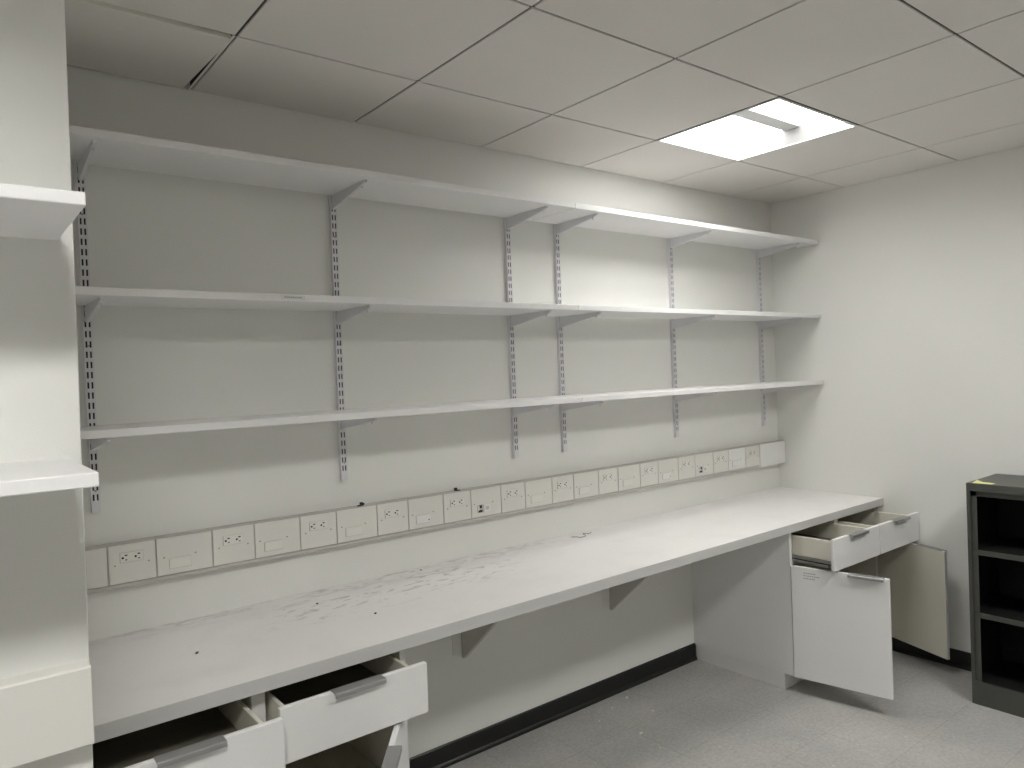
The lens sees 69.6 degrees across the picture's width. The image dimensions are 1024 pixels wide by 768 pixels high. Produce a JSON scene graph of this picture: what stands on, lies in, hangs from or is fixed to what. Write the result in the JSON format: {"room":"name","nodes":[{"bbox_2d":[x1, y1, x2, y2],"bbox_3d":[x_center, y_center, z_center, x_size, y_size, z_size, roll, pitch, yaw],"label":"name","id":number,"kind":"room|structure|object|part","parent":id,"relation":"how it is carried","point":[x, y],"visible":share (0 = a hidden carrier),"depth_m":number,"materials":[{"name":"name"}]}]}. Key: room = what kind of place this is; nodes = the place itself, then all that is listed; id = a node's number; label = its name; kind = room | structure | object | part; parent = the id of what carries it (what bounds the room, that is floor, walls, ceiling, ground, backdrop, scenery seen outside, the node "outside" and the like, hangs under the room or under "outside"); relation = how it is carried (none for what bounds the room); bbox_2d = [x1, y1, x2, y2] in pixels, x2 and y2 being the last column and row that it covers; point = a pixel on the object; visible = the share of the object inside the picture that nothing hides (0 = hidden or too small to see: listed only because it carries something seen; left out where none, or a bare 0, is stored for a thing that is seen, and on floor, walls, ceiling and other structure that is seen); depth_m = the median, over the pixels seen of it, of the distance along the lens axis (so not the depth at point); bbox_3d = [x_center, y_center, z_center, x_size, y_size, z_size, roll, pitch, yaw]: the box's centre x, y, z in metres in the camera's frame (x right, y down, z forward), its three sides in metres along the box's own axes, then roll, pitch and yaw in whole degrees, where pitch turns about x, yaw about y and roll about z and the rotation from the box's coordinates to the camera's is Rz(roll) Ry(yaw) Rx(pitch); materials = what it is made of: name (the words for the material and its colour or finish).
{"room":"laboratory","nodes":[
{"label":"laboratory","id":0,"kind":"room"},
{"bbox_2d":[0,0,92,767],"bbox_3d":[-2.335,0.354,0.821,3.118,2.744,1.100,-3,1,-38],"label":"wall","id":1,"kind":"structure","parent":0,"point":[44,615],"depth_m":1.30,"materials":[{"name":"paint"}]},
{"bbox_2d":[0,183,85,239],"bbox_3d":[-1.422,-0.234,0.649,1.787,0.020,0.312,-3,1,-38],"label":"shelf","id":2,"kind":"object","parent":1,"relation":"attached to","point":[30,212],"visible":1,"depth_m":1.10,"materials":[{"name":"white laminate"}]},
{"bbox_2d":[0,659,94,767],"bbox_3d":[-1.624,0.616,0.648,2.202,0.141,0.043,-3,1,-38],"label":"panel","id":3,"kind":"object","parent":1,"relation":"attached to","point":[45,713],"visible":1,"depth_m":1.27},
{"bbox_2d":[0,458,98,496],"bbox_3d":[-1.406,0.177,0.655,1.787,0.022,0.312,-3,1,-38],"label":"shelf","id":4,"kind":"object","parent":1,"relation":"attached to","point":[41,476],"visible":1,"depth_m":1.07,"materials":[{"name":"white laminate"}]},
{"bbox_2d":[67,65,779,757],"bbox_3d":[-1.140,0.223,2.525,7.312,3.064,0.100,-3,1,-38],"label":"wall","id":5,"kind":"structure","parent":0,"point":[147,230],"depth_m":3.02,"materials":[{"name":"paint"}]},
{"bbox_2d":[75,163,100,512],"bbox_3d":[-1.329,-0.143,2.307,0.025,1.093,0.019,-3,1,-38],"label":"shelf standard","id":6,"kind":"object","parent":5,"relation":"attached to","point":[82,225],"visible":0.84,"depth_m":2.30,"materials":[{"name":"white metal"}]},
{"bbox_2d":[78,140,96,180],"bbox_3d":[-1.262,-0.661,2.188,0.013,0.052,0.276,-3,1,-38],"label":"shelf bracket","id":7,"kind":"object","parent":6,"relation":"attached to","point":[84,162],"visible":1,"depth_m":2.19,"materials":[{"name":"white metal"}]},
{"bbox_2d":[84,297,104,321],"bbox_3d":[-1.245,-0.220,2.195,0.013,0.052,0.276,-3,1,-38],"label":"shelf bracket","id":8,"kind":"object","parent":6,"relation":"attached to","point":[91,308],"visible":1,"depth_m":2.20,"materials":[{"name":"white metal"}]},
{"bbox_2d":[90,438,110,449],"bbox_3d":[-1.230,0.179,2.201,0.013,0.052,0.276,-3,1,-38],"label":"shelf bracket","id":9,"kind":"object","parent":6,"relation":"attached to","point":[95,443],"visible":0.83,"depth_m":2.20,"materials":[{"name":"white metal"}]},
{"bbox_2d":[69,125,574,220],"bbox_3d":[-0.602,-0.732,2.686,1.993,0.023,0.300,-3,1,-38],"label":"shelf","id":10,"kind":"object","parent":5,"relation":"attached to","point":[113,149],"visible":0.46,"depth_m":2.50,"materials":[{"name":"white laminate"}]},
{"bbox_2d":[75,286,577,315],"bbox_3d":[-0.586,-0.290,2.691,1.990,0.023,0.300,-3,1,-38],"label":"shelf","id":11,"kind":"object","parent":5,"relation":"attached to","point":[123,297],"visible":0.8,"depth_m":2.48,"materials":[{"name":"white plastic"}]},
{"bbox_2d":[81,397,581,439],"bbox_3d":[-0.570,0.108,2.698,1.992,0.023,0.300,-3,1,-38],"label":"shelf","id":12,"kind":"object","parent":5,"relation":"attached to","point":[163,427],"visible":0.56,"depth_m":2.47,"materials":[{"name":"white plastic"}]},
{"bbox_2d":[328,195,347,480],"bbox_3d":[-0.668,-0.176,2.827,0.025,1.093,0.019,-3,1,-38],"label":"shelf standard","id":13,"kind":"object","parent":5,"relation":"attached to","point":[333,230],"visible":0.91,"depth_m":2.82,"materials":[{"name":"white metal"}]},
{"bbox_2d":[331,179,366,209],"bbox_3d":[-0.601,-0.695,2.709,0.013,0.052,0.276,-3,1,-38],"label":"shelf bracket","id":14,"kind":"object","parent":13,"relation":"attached to","point":[337,199],"visible":1,"depth_m":2.72,"materials":[{"name":"white metal"}]},
{"bbox_2d":[336,305,371,324],"bbox_3d":[-0.584,-0.253,2.715,0.013,0.052,0.276,-3,1,-38],"label":"shelf bracket","id":15,"kind":"object","parent":13,"relation":"attached to","point":[343,316],"visible":1,"depth_m":2.73,"materials":[{"name":"white metal"}]},
{"bbox_2d":[341,418,376,428],"bbox_3d":[-0.569,0.146,2.721,0.013,0.052,0.276,-3,1,-38],"label":"shelf bracket","id":16,"kind":"object","parent":13,"relation":"attached to","point":[345,424],"visible":0.83,"depth_m":2.73,"materials":[{"name":"white metal"}]},
{"bbox_2d":[85,440,784,593],"bbox_3d":[0.141,0.507,3.433,3.996,0.141,0.049,-3,1,-38],"label":"cable raceway","id":17,"kind":"object","parent":5,"relation":"attached to","point":[116,565],"visible":0.98,"depth_m":2.89,"materials":[{"name":"white plastic"}]},
{"bbox_2d":[119,549,143,563],"bbox_3d":[-1.211,0.549,2.344,0.069,0.033,0.004,-3,1,-38],"label":"outlet","id":18,"kind":"object","parent":17,"relation":"attached to","point":[126,556],"depth_m":2.34,"materials":[{"name":"white plastic"}]},
{"bbox_3d":[-1.212,0.569,2.350,0.135,0.120,0.008,-3,1,-38],"label":"plate","id":19,"kind":"part","parent":17,"relation":"part of","materials":[{"name":"white plastic"}]},
{"bbox_3d":[-1.088,0.562,2.448,0.171,0.120,0.008,-3,1,-38],"label":"plate","id":20,"kind":"part","parent":17,"relation":"part of","materials":[{"name":"white plastic"}]},
{"bbox_3d":[-0.962,0.556,2.546,0.138,0.120,0.008,-3,1,-38],"label":"plate","id":21,"kind":"part","parent":17,"relation":"part of","materials":[{"name":"white plastic"}]},
{"bbox_2d":[223,533,243,545],"bbox_3d":[-0.961,0.537,2.540,0.069,0.033,0.004,-3,1,-38],"label":"outlet","id":22,"kind":"object","parent":17,"relation":"attached to","point":[229,539],"depth_m":2.54,"materials":[{"name":"white plastic"}]},
{"bbox_3d":[-0.841,0.550,2.642,0.161,0.120,0.008,-3,1,-38],"label":"plate","id":23,"kind":"part","parent":17,"relation":"part of","materials":[{"name":"white plastic"}]},
{"bbox_2d":[309,520,326,530],"bbox_3d":[-0.719,0.525,2.731,0.069,0.033,0.004,-3,1,-38],"label":"outlet","id":24,"kind":"object","parent":17,"relation":"attached to","point":[314,525],"depth_m":2.73,"materials":[{"name":"white plastic"}]},
{"bbox_3d":[-0.720,0.544,2.737,0.138,0.120,0.008,-3,1,-38],"label":"plate","id":25,"kind":"part","parent":17,"relation":"part of","materials":[{"name":"white plastic"}]},
{"bbox_3d":[-0.597,0.538,2.834,0.165,0.120,0.008,-3,1,-38],"label":"plate","id":26,"kind":"part","parent":17,"relation":"part of","materials":[{"name":"white plastic"}]},
{"bbox_3d":[-0.475,0.532,2.929,0.135,0.120,0.008,-3,1,-38],"label":"plate","id":27,"kind":"part","parent":17,"relation":"part of","materials":[{"name":"white plastic"}]},
{"bbox_2d":[385,508,399,517],"bbox_3d":[-0.474,0.512,2.924,0.069,0.033,0.004,-3,1,-38],"label":"outlet","id":28,"kind":"object","parent":17,"relation":"attached to","point":[389,512],"depth_m":2.92,"materials":[{"name":"white plastic"}]},
{"bbox_3d":[-0.354,0.526,3.025,0.163,0.120,0.008,-3,1,-38],"label":"plate","id":29,"kind":"part","parent":17,"relation":"part of","materials":[{"name":"white plastic"}]},
{"bbox_3d":[-0.233,0.520,3.120,0.136,0.120,0.008,-3,1,-38],"label":"plate","id":30,"kind":"part","parent":17,"relation":"part of","materials":[{"name":"white plastic"}]},
{"bbox_2d":[450,497,463,506],"bbox_3d":[-0.232,0.500,3.114,0.069,0.033,0.004,-3,1,-38],"label":"outlet","id":31,"kind":"object","parent":17,"relation":"attached to","point":[454,501],"depth_m":3.11,"materials":[{"name":"white plastic"}]},
{"bbox_3d":[-0.114,0.514,3.214,0.157,0.120,0.008,-3,1,-38],"label":"plate","id":32,"kind":"part","parent":17,"relation":"part of","materials":[{"name":"white plastic"}]},
{"bbox_3d":[0.004,0.508,3.306,0.133,0.120,0.008,-3,1,-38],"label":"plate","id":33,"kind":"part","parent":17,"relation":"part of","materials":[{"name":"white plastic"}]},
{"bbox_2d":[507,488,518,497],"bbox_3d":[0.005,0.488,3.301,0.069,0.033,0.004,-3,1,-38],"label":"outlet","id":34,"kind":"object","parent":17,"relation":"attached to","point":[511,492],"depth_m":3.30,"materials":[{"name":"white plastic"}]},
{"bbox_3d":[0.122,0.502,3.399,0.158,0.120,0.008,-3,1,-38],"label":"plate","id":35,"kind":"part","parent":17,"relation":"part of","materials":[{"name":"white plastic"}]},
{"bbox_3d":[0.240,0.496,3.492,0.132,0.120,0.008,-3,1,-38],"label":"plate","id":36,"kind":"part","parent":17,"relation":"part of","materials":[{"name":"white plastic"}]},
{"bbox_2d":[557,480,567,488],"bbox_3d":[0.241,0.477,3.486,0.069,0.033,0.004,-3,1,-38],"label":"outlet","id":37,"kind":"object","parent":17,"relation":"attached to","point":[561,484],"depth_m":3.48,"materials":[{"name":"white plastic"}]},
{"bbox_3d":[0.360,0.490,3.586,0.163,0.120,0.008,-3,1,-38],"label":"plate","id":38,"kind":"part","parent":17,"relation":"part of","materials":[{"name":"white plastic"}]},
{"bbox_3d":[0.480,0.484,3.681,0.134,0.120,0.008,-3,1,-38],"label":"plate","id":39,"kind":"part","parent":17,"relation":"part of","materials":[{"name":"white plastic"}]},
{"bbox_2d":[603,473,612,480],"bbox_3d":[0.481,0.465,3.675,0.069,0.033,0.004,-3,1,-38],"label":"outlet","id":40,"kind":"object","parent":17,"relation":"attached to","point":[606,476],"depth_m":3.67,"materials":[{"name":"white plastic"}]},
{"bbox_3d":[0.599,0.478,3.775,0.159,0.120,0.008,-3,1,-38],"label":"plate","id":41,"kind":"part","parent":17,"relation":"part of","materials":[{"name":"white plastic"}]},
{"bbox_3d":[0.719,0.472,3.869,0.136,0.120,0.008,-3,1,-38],"label":"plate","id":42,"kind":"part","parent":17,"relation":"part of","materials":[{"name":"white plastic"}]},
{"bbox_2d":[645,467,653,473],"bbox_3d":[0.720,0.453,3.863,0.069,0.033,0.004,-3,1,-38],"label":"outlet","id":43,"kind":"object","parent":17,"relation":"attached to","point":[648,470],"depth_m":3.86,"materials":[{"name":"white plastic"}]},
{"bbox_3d":[0.839,0.466,3.963,0.160,0.120,0.008,-3,1,-38],"label":"plate","id":44,"kind":"part","parent":17,"relation":"part of","materials":[{"name":"white plastic"}]},
{"bbox_3d":[0.961,0.460,4.059,0.141,0.120,0.008,-3,1,-38],"label":"plate","id":45,"kind":"part","parent":17,"relation":"part of","materials":[{"name":"white plastic"}]},
{"bbox_2d":[682,460,690,467],"bbox_3d":[0.962,0.441,4.054,0.069,0.033,0.004,-3,1,-38],"label":"outlet","id":46,"kind":"object","parent":17,"relation":"attached to","point":[685,463],"depth_m":4.05,"materials":[{"name":"white plastic"}]},
{"bbox_3d":[1.083,0.454,4.155,0.158,0.120,0.008,-3,1,-38],"label":"plate","id":47,"kind":"part","parent":17,"relation":"part of","materials":[{"name":"white plastic"}]},
{"bbox_3d":[1.203,0.448,4.250,0.139,0.120,0.008,-3,1,-38],"label":"plate","id":48,"kind":"part","parent":17,"relation":"part of","materials":[{"name":"white plastic"}]},
{"bbox_2d":[717,455,724,461],"bbox_3d":[1.204,0.428,4.244,0.069,0.033,0.004,-3,1,-38],"label":"outlet","id":49,"kind":"object","parent":17,"relation":"attached to","point":[720,458],"depth_m":4.24,"materials":[{"name":"white plastic"}]},
{"bbox_3d":[1.326,0.442,4.347,0.165,0.120,0.008,-3,1,-38],"label":"plate","id":50,"kind":"part","parent":17,"relation":"part of","materials":[{"name":"white plastic"}]},
{"bbox_3d":[1.449,0.436,4.444,0.138,0.120,0.008,-3,1,-38],"label":"plate","id":51,"kind":"part","parent":17,"relation":"part of","materials":[{"name":"white plastic"}]},
{"bbox_2d":[749,450,755,455],"bbox_3d":[1.450,0.416,4.438,0.069,0.033,0.004,-3,1,-38],"label":"outlet","id":52,"kind":"object","parent":17,"relation":"attached to","point":[751,452],"depth_m":4.43,"materials":[{"name":"white plastic"}]},
{"bbox_2d":[452,622,496,657],"bbox_3d":[-0.102,0.983,2.992,0.064,0.387,0.430,-3,1,-38],"label":"support","id":53,"kind":"object","parent":5,"relation":"attached to","point":[470,639],"visible":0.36,"depth_m":3.13,"materials":[{"name":"paint"}]},
{"bbox_3d":[-0.242,0.975,3.153,0.044,0.365,0.004,-3,1,-38],"label":"mounting plate","id":54,"kind":"part","parent":53,"relation":"part of","materials":[{"name":"paint"}]},
{"bbox_2d":[503,217,518,457],"bbox_3d":[-0.004,-0.209,3.349,0.025,1.093,0.019,-3,1,-38],"label":"shelf standard","id":55,"kind":"object","parent":5,"relation":"attached to","point":[507,236],"visible":0.91,"depth_m":3.34,"materials":[{"name":"white metal"}]},
{"bbox_2d":[506,206,547,228],"bbox_3d":[0.064,-0.728,3.231,0.013,0.052,0.276,-3,1,-38],"label":"shelf bracket","id":56,"kind":"object","parent":55,"relation":"attached to","point":[512,221],"visible":1,"depth_m":3.25,"materials":[{"name":"white metal"}]},
{"bbox_2d":[510,310,551,326],"bbox_3d":[0.081,-0.286,3.238,0.013,0.052,0.276,-3,1,-38],"label":"shelf bracket","id":57,"kind":"object","parent":55,"relation":"attached to","point":[515,320],"visible":1,"depth_m":3.26,"materials":[{"name":"white metal"}]},
{"bbox_2d":[514,404,554,414],"bbox_3d":[0.096,0.113,3.244,0.013,0.052,0.276,-3,1,-38],"label":"shelf bracket","id":58,"kind":"object","parent":55,"relation":"attached to","point":[517,410],"visible":0.83,"depth_m":3.26,"materials":[{"name":"white metal"}]},
{"bbox_2d":[409,643,696,767],"bbox_3d":[0.182,1.545,3.470,2.172,0.092,0.016,-3,1,-38],"label":"baseboard","id":59,"kind":"structure","parent":5,"relation":"attached to","point":[448,754],"depth_m":3.46,"materials":[{"name":"black plastic"}]},
{"bbox_2d":[553,224,566,451],"bbox_3d":[0.231,-0.221,3.534,0.025,1.093,0.019,-3,1,-38],"label":"shelf standard","id":60,"kind":"object","parent":5,"relation":"attached to","point":[556,239],"visible":0.95,"depth_m":3.53,"materials":[{"name":"white metal"}]},
{"bbox_2d":[556,213,597,234],"bbox_3d":[0.298,-0.740,3.416,0.013,0.052,0.276,-3,1,-38],"label":"shelf bracket","id":61,"kind":"object","parent":60,"relation":"attached to","point":[563,227],"visible":1,"depth_m":3.44,"materials":[{"name":"white metal"}]},
{"bbox_2d":[559,312,601,327],"bbox_3d":[0.315,-0.298,3.423,0.013,0.052,0.276,-3,1,-38],"label":"shelf bracket","id":62,"kind":"object","parent":60,"relation":"attached to","point":[564,321],"visible":1,"depth_m":3.44,"materials":[{"name":"white metal"}]},
{"bbox_2d":[563,401,604,410],"bbox_3d":[0.331,0.101,3.428,0.013,0.052,0.276,-3,1,-38],"label":"shelf bracket","id":63,"kind":"object","parent":60,"relation":"attached to","point":[567,406],"visible":0.83,"depth_m":3.44,"materials":[{"name":"white metal"}]},
{"bbox_2d":[602,576,647,609],"bbox_3d":[0.609,0.947,3.551,0.064,0.387,0.430,-3,1,-38],"label":"support","id":64,"kind":"object","parent":5,"relation":"attached to","point":[617,594],"visible":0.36,"depth_m":3.68,"materials":[{"name":"paint"}]},
{"bbox_3d":[0.469,0.940,3.712,0.044,0.365,0.004,-3,1,-38],"label":"mounting plate","id":65,"kind":"part","parent":64,"relation":"part of","materials":[{"name":"paint"}]},
{"bbox_2d":[667,238,678,436],"bbox_3d":[0.886,-0.254,4.050,0.025,1.093,0.019,-3,1,-38],"label":"shelf standard","id":66,"kind":"object","parent":5,"relation":"attached to","point":[669,250],"visible":0.91,"depth_m":4.04,"materials":[{"name":"white metal"}]},
{"bbox_2d":[670,230,711,247],"bbox_3d":[0.953,-0.772,3.931,0.013,0.052,0.276,-3,1,-38],"label":"shelf bracket","id":67,"kind":"object","parent":66,"relation":"attached to","point":[677,241],"visible":1,"depth_m":3.95,"materials":[{"name":"white metal"}]},
{"bbox_2d":[673,315,714,328],"bbox_3d":[0.970,-0.331,3.938,0.013,0.052,0.276,-3,1,-38],"label":"shelf bracket","id":68,"kind":"object","parent":66,"relation":"attached to","point":[677,323],"visible":1,"depth_m":3.96,"materials":[{"name":"white metal"}]},
{"bbox_2d":[675,392,717,400],"bbox_3d":[0.986,0.068,3.944,0.013,0.052,0.276,-3,1,-38],"label":"shelf bracket","id":69,"kind":"object","parent":66,"relation":"attached to","point":[686,396],"visible":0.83,"depth_m":3.96,"materials":[{"name":"white metal"}]},
{"bbox_2d":[532,203,818,249],"bbox_3d":[0.965,-0.809,3.918,1.994,0.023,0.300,-3,1,-38],"label":"shelf","id":70,"kind":"object","parent":5,"relation":"attached to","point":[608,219],"visible":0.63,"depth_m":3.73,"materials":[{"name":"white laminate"}]},
{"bbox_2d":[544,305,820,320],"bbox_3d":[0.981,-0.368,3.924,1.997,0.023,0.300,-3,1,-38],"label":"shelf","id":71,"kind":"object","parent":5,"relation":"attached to","point":[607,311],"visible":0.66,"depth_m":3.72,"materials":[{"name":"white plastic"}]},
{"bbox_2d":[756,250,765,425],"bbox_3d":[1.545,-0.286,4.568,0.025,1.093,0.019,-3,1,-38],"label":"shelf standard","id":72,"kind":"object","parent":5,"relation":"attached to","point":[758,260],"visible":0.94,"depth_m":4.56,"materials":[{"name":"white metal"}]},
{"bbox_2d":[543,380,822,401],"bbox_3d":[0.997,0.030,3.930,1.995,0.023,0.300,-3,1,-38],"label":"shelf","id":73,"kind":"object","parent":72,"relation":"attached to","point":[590,397],"visible":0.81,"depth_m":3.71,"materials":[{"name":"white plastic"}]},
{"bbox_2d":[759,243,799,257],"bbox_3d":[1.612,-0.805,4.450,0.013,0.052,0.276,-3,1,-38],"label":"shelf bracket","id":74,"kind":"object","parent":72,"relation":"attached to","point":[763,252],"visible":1,"depth_m":4.47,"materials":[{"name":"white metal"}]},
{"bbox_2d":[761,318,802,329],"bbox_3d":[1.629,-0.364,4.456,0.013,0.052,0.276,-3,1,-38],"label":"shelf bracket","id":75,"kind":"object","parent":72,"relation":"attached to","point":[764,324],"visible":1,"depth_m":4.48,"materials":[{"name":"white metal"}]},
{"bbox_2d":[763,386,804,393],"bbox_3d":[1.645,0.035,4.462,0.013,0.052,0.276,-3,1,-38],"label":"shelf bracket","id":76,"kind":"object","parent":72,"relation":"attached to","point":[766,390],"visible":0.82,"depth_m":4.48,"materials":[{"name":"white metal"}]},
{"bbox_2d":[95,0,1023,203],"bbox_3d":[0.498,-1.057,0.361,7.112,0.050,5.359,-3,1,-38],"label":"ceiling","id":77,"kind":"structure","parent":0,"point":[592,84],"depth_m":2.50,"materials":[{"name":"tile"}]},
{"bbox_2d":[64,0,230,88],"bbox_3d":[-1.192,-0.994,2.123,0.605,0.026,0.489,-3,1,-38],"label":"tile","id":78,"kind":"structure","parent":77,"relation":"attached to","point":[100,36],"depth_m":2.14,"materials":[{"name":"white tile"}]},
{"bbox_2d":[656,96,858,160],"bbox_3d":[1.062,-1.142,3.212,0.606,0.099,0.606,-3,1,-38],"label":"ceiling light","id":79,"kind":"object","parent":77,"relation":"attached to","point":[779,122],"visible":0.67,"depth_m":3.32,"materials":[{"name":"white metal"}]},
{"bbox_2d":[663,115,781,158],"bbox_3d":[0.960,-1.134,3.342,0.582,0.077,0.251,-3,1,-38],"label":"diffuser","id":80,"kind":"object","parent":79,"relation":"attached to","point":[734,136],"depth_m":3.40,"materials":[{"name":"white plastic"}]},
{"bbox_3d":[1.291,-1.151,3.392,0.001,0.088,0.582,-3,1,-38],"label":"plate","id":81,"kind":"part","parent":79,"relation":"part of","materials":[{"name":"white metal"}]},
{"bbox_2d":[752,99,843,124],"bbox_3d":[1.164,-1.138,3.082,0.582,0.077,0.251,-3,1,-38],"label":"diffuser","id":82,"kind":"object","parent":79,"relation":"attached to","point":[785,111],"depth_m":3.15,"materials":[{"name":"white plastic"}]},
{"bbox_2d":[446,651,1023,767],"bbox_3d":[0.678,1.668,0.306,7.312,0.100,5.800,-3,1,-38],"label":"floor","id":83,"kind":"structure","parent":0,"point":[704,715],"depth_m":3.31,"materials":[{"name":"tile"}]},
{"bbox_2d":[92,650,428,767],"bbox_3d":[-0.758,1.238,2.122,0.923,0.818,0.977,-3,1,-38],"label":"base cabinet","id":84,"kind":"object","parent":83,"relation":"on","point":[354,716],"visible":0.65,"depth_m":2.03,"materials":[{"name":"white laminate"}]},
{"bbox_3d":[-0.757,0.867,1.737,0.155,0.014,0.039,-3,1,-38],"label":"handle","id":85,"kind":"part","parent":84,"relation":"part of","materials":[{"name":"silver metal"}]},
{"bbox_3d":[-0.761,0.936,1.746,0.449,0.148,0.018,-3,1,-38],"label":"drawer","id":86,"kind":"part","parent":84,"relation":"part of","materials":[{"name":"white laminate"}]},
{"bbox_2d":[285,742,378,767],"bbox_3d":[-0.714,1.288,2.442,0.424,0.016,0.508,-3,1,-38],"label":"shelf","id":87,"kind":"object","parent":84,"relation":"attached to","point":[347,754],"depth_m":2.50,"materials":[{"name":"grey wood"}]},
{"bbox_3d":[-0.433,0.915,2.068,0.448,0.149,0.018,-3,1,-38],"label":"drawer","id":88,"kind":"part","parent":84,"relation":"part of","materials":[{"name":"white laminate"}]},
{"bbox_3d":[-0.429,0.846,2.059,0.155,0.014,0.039,-3,1,-38],"label":"handle","id":89,"kind":"part","parent":84,"relation":"part of","materials":[{"name":"silver metal"}]},
{"bbox_3d":[-0.518,1.179,2.546,0.019,0.732,0.609,-3,1,-38],"label":"panel","id":90,"kind":"part","parent":84,"relation":"part of","materials":[{"name":"white laminate"}]},
{"bbox_3d":[-0.320,1.001,1.945,0.039,0.014,0.156,-2,1,-1],"label":"handle","id":91,"kind":"part","parent":84,"relation":"part of","materials":[{"name":"silver metal"}]},
{"bbox_3d":[-0.323,1.270,2.075,0.018,0.550,0.447,-2,1,-1],"label":"door","id":92,"kind":"part","parent":84,"relation":"part of","materials":[{"name":"white laminate"}]},
{"bbox_2d":[89,487,882,742],"bbox_3d":[0.340,0.749,3.188,4.004,0.040,0.673,-3,1,-38],"label":"countertop","id":93,"kind":"structure","parent":84,"relation":"on","point":[144,678],"depth_m":2.52,"materials":[{"name":"laminate"}]},
{"bbox_2d":[692,507,949,699],"bbox_3d":[1.695,1.116,4.004,0.916,0.818,1.052,-3,1,-38],"label":"base cabinet","id":94,"kind":"object","parent":83,"relation":"on","point":[817,603],"visible":0.91,"depth_m":3.77,"materials":[{"name":"white laminate"}]},
{"bbox_3d":[1.208,1.093,3.904,0.019,0.732,0.609,-3,1,-38],"label":"panel","id":95,"kind":"part","parent":94,"relation":"part of","materials":[{"name":"white laminate"}]},
{"bbox_3d":[1.568,1.173,3.515,0.447,0.555,0.018,-1,1,41],"label":"door","id":96,"kind":"part","parent":94,"relation":"part of","materials":[{"name":"white laminate"}]},
{"bbox_3d":[1.689,0.802,3.613,0.448,0.150,0.018,-3,1,-38],"label":"drawer","id":97,"kind":"part","parent":94,"relation":"part of","materials":[{"name":"white laminate"}]},
{"bbox_3d":[1.693,0.733,3.603,0.155,0.014,0.039,-3,1,-38],"label":"handle","id":98,"kind":"part","parent":94,"relation":"part of","materials":[{"name":"silver metal"}]},
{"bbox_3d":[1.898,1.058,4.447,0.019,0.732,0.609,-3,1,-38],"label":"panel","id":99,"kind":"part","parent":94,"relation":"part of","materials":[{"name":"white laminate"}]},
{"bbox_3d":[1.646,0.899,3.421,0.156,0.014,0.039,-1,1,41],"label":"handle","id":100,"kind":"part","parent":94,"relation":"part of","materials":[{"name":"silver metal"}]},
{"bbox_3d":[2.044,0.785,3.892,0.446,0.150,0.018,-3,1,-38],"label":"drawer","id":101,"kind":"part","parent":94,"relation":"part of","materials":[{"name":"white laminate"}]},
{"bbox_3d":[2.048,0.715,3.883,0.155,0.014,0.039,-3,1,-38],"label":"handle","id":102,"kind":"part","parent":94,"relation":"part of","materials":[{"name":"silver metal"}]},
{"bbox_3d":[2.172,1.141,4.002,0.018,0.558,0.447,-2,1,-18],"label":"door","id":103,"kind":"part","parent":94,"relation":"part of","materials":[{"name":"white laminate"}]},
{"bbox_3d":[2.210,0.868,3.880,0.039,0.014,0.156,-2,1,-18],"label":"handle","id":104,"kind":"part","parent":94,"relation":"part of","materials":[{"name":"silver metal"}]},
{"bbox_2d":[966,474,1023,717],"bbox_3d":[2.583,0.977,3.260,0.380,1.048,0.873,-3,1,-38],"label":"bookcase","id":105,"kind":"object","parent":83,"relation":"on","point":[995,512],"visible":1,"depth_m":3.56,"materials":[{"name":"grey metal"}]},
{"bbox_3d":[2.185,0.991,3.480,0.042,1.045,0.015,-2,1,19],"label":"post","id":106,"kind":"part","parent":105,"relation":"part of","materials":[{"name":"grey metal"}]},
{"bbox_2d":[973,480,995,483],"bbox_3d":[2.221,0.461,3.460,0.082,0.005,0.092,-3,1,-38],"label":"sticky note","id":107,"kind":"object","parent":105,"relation":"on","point":[976,481],"visible":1,"depth_m":3.46,"materials":[{"name":"yellow paper"}]},
{"bbox_3d":[2.315,0.984,3.603,0.379,1.045,0.002,-3,1,-38],"label":"panel","id":108,"kind":"part","parent":105,"relation":"part of","materials":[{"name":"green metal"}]},
{"bbox_3d":[2.563,0.455,3.253,0.380,0.003,0.873,-3,1,-38],"label":"panel","id":109,"kind":"part","parent":105,"relation":"part of","materials":[{"name":"green metal"}]},
{"bbox_3d":[2.423,0.493,3.142,0.019,0.059,0.845,-3,1,-38],"label":"rail","id":110,"kind":"part","parent":105,"relation":"part of","materials":[{"name":"green metal"}]},
{"bbox_3d":[2.580,0.769,3.261,0.360,0.002,0.867,-3,1,-38],"label":"shelf","id":111,"kind":"part","parent":105,"relation":"part of","materials":[{"name":"metal"}]},
{"bbox_3d":[2.460,1.454,3.156,0.020,0.108,0.845,-3,1,-38],"label":"kick panel","id":112,"kind":"part","parent":105,"relation":"part of","materials":[{"name":"green metal"}]},
{"bbox_3d":[2.592,1.066,3.265,0.360,0.002,0.867,-3,1,-38],"label":"shelf","id":113,"kind":"part","parent":105,"relation":"part of","materials":[{"name":"metal"}]},
{"bbox_3d":[2.604,1.394,3.270,0.360,0.002,0.867,-3,1,-38],"label":"shelf","id":114,"kind":"part","parent":105,"relation":"part of","materials":[{"name":"metal"}]},
{"bbox_3d":[2.732,0.971,3.377,0.003,1.045,0.869,-3,1,-38],"label":"panel","id":115,"kind":"part","parent":105,"relation":"part of","materials":[{"name":"metal"}]},
{"bbox_2d":[770,146,1023,652],"bbox_3d":[3.484,0.045,2.473,0.100,3.064,5.700,-3,1,-38],"label":"wall","id":116,"kind":"structure","parent":0,"point":[915,279],"depth_m":4.03,"materials":[{"name":"paint"}]},
{"bbox_2d":[892,637,970,670],"bbox_3d":[3.649,1.429,2.257,0.016,0.092,4.990,-3,1,-38],"label":"baseboard","id":117,"kind":"structure","parent":116,"relation":"attached to","point":[960,659],"depth_m":3.98,"materials":[{"name":"black plastic"}]}
]}

